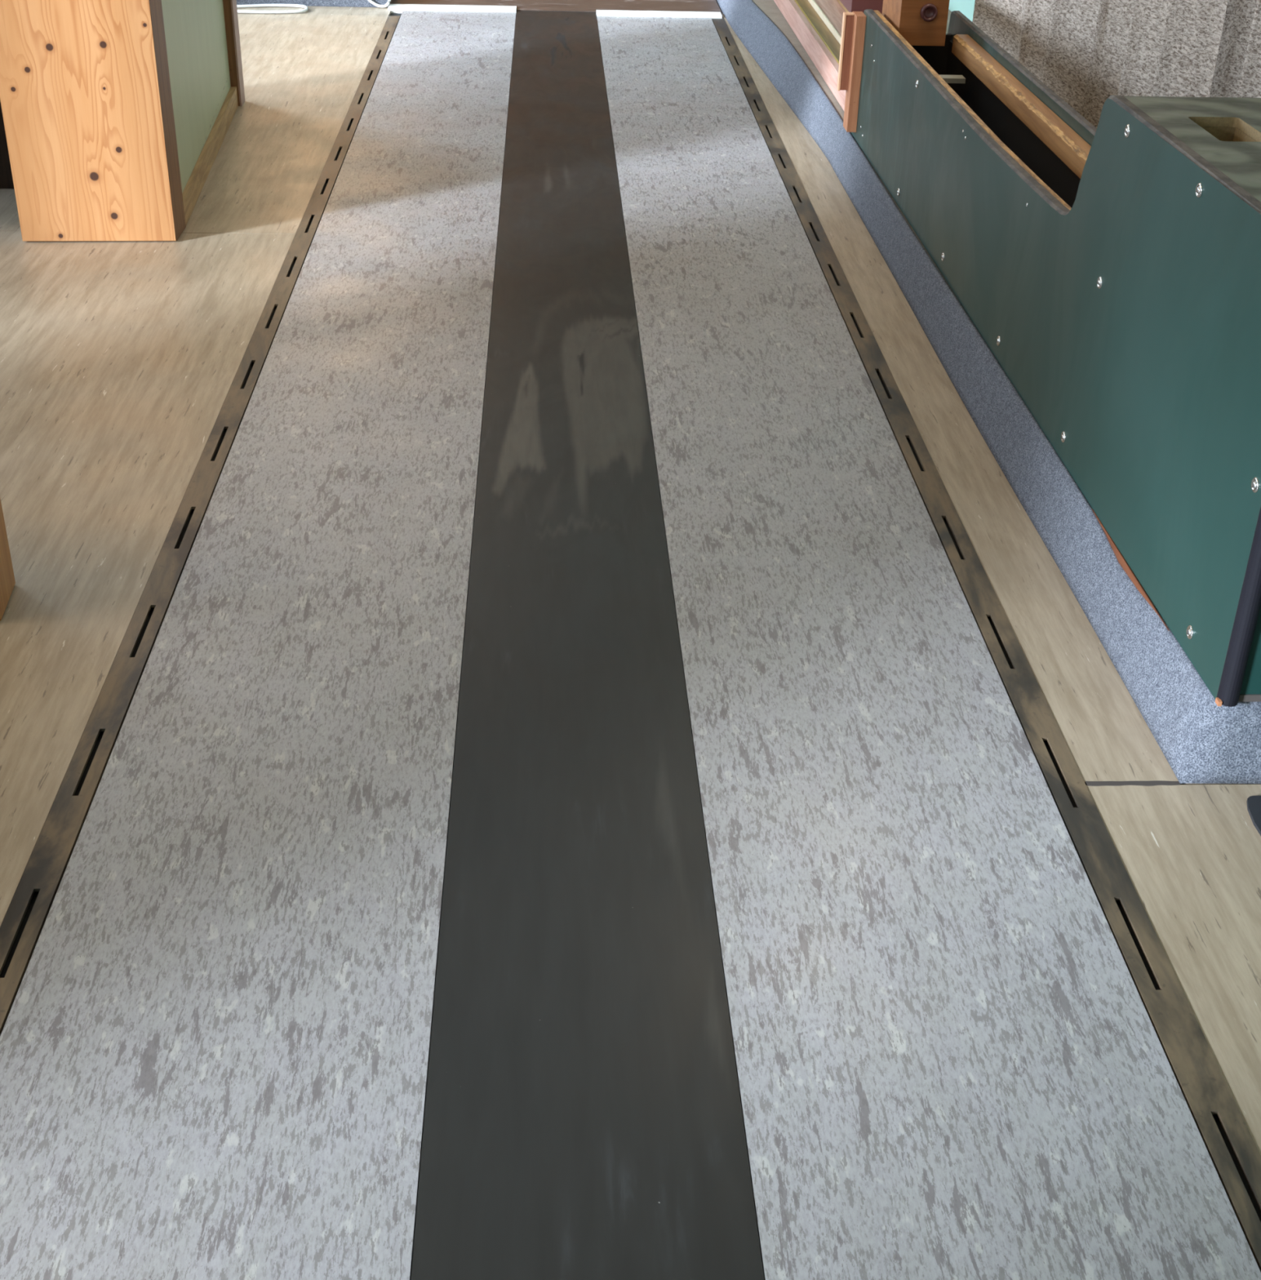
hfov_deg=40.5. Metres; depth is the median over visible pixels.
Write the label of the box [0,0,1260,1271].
floor
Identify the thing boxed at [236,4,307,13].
cable
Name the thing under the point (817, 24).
rail
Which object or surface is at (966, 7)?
wall
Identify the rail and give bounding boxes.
[773,0,848,111]
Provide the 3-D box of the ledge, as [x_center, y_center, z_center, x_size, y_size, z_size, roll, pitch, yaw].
[-1.949,-3.266,8.157,1.700,0.150,1.668,0,30,-3]
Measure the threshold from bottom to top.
0.016 m
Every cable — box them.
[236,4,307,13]
[367,0,391,8]
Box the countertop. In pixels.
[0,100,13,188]
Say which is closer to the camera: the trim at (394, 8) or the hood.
the hood
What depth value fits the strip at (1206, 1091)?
2.46 m
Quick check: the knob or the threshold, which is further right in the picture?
the knob
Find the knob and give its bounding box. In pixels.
[920,3,937,22]
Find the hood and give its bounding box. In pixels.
[840,0,883,13]
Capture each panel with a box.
[0,10,515,1279]
[596,16,1260,1279]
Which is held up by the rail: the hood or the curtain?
the hood
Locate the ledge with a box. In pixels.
[236,0,390,7]
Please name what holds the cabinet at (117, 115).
on the floor
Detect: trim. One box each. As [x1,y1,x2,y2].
[387,4,722,18]
[1085,780,1180,786]
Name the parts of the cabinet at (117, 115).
corner post, panel, skirting, post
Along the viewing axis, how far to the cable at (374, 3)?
7.49 m
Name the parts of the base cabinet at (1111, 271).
panel, lid, panel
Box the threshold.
[390,0,721,13]
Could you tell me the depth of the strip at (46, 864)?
2.79 m
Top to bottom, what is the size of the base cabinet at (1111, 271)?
0.638 m
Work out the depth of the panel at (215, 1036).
2.35 m
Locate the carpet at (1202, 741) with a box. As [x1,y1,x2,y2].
[716,0,1260,783]
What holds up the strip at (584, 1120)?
on the floor
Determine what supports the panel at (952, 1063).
on the floor
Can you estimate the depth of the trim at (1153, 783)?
2.46 m
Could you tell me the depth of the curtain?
4.42 m
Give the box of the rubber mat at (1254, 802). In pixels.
[1246,795,1260,835]
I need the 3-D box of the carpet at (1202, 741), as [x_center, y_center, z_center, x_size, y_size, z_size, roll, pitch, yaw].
[0.949,-1.662,5.553,0.881,0.135,7.222,0,30,-3]
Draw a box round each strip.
[0,15,399,1034]
[410,10,764,1279]
[711,18,1260,1270]
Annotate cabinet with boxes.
[0,0,244,241]
[836,0,1260,706]
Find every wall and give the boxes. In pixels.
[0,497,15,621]
[948,0,975,22]
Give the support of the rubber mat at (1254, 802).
on the floor
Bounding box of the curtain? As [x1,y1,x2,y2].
[972,0,1260,128]

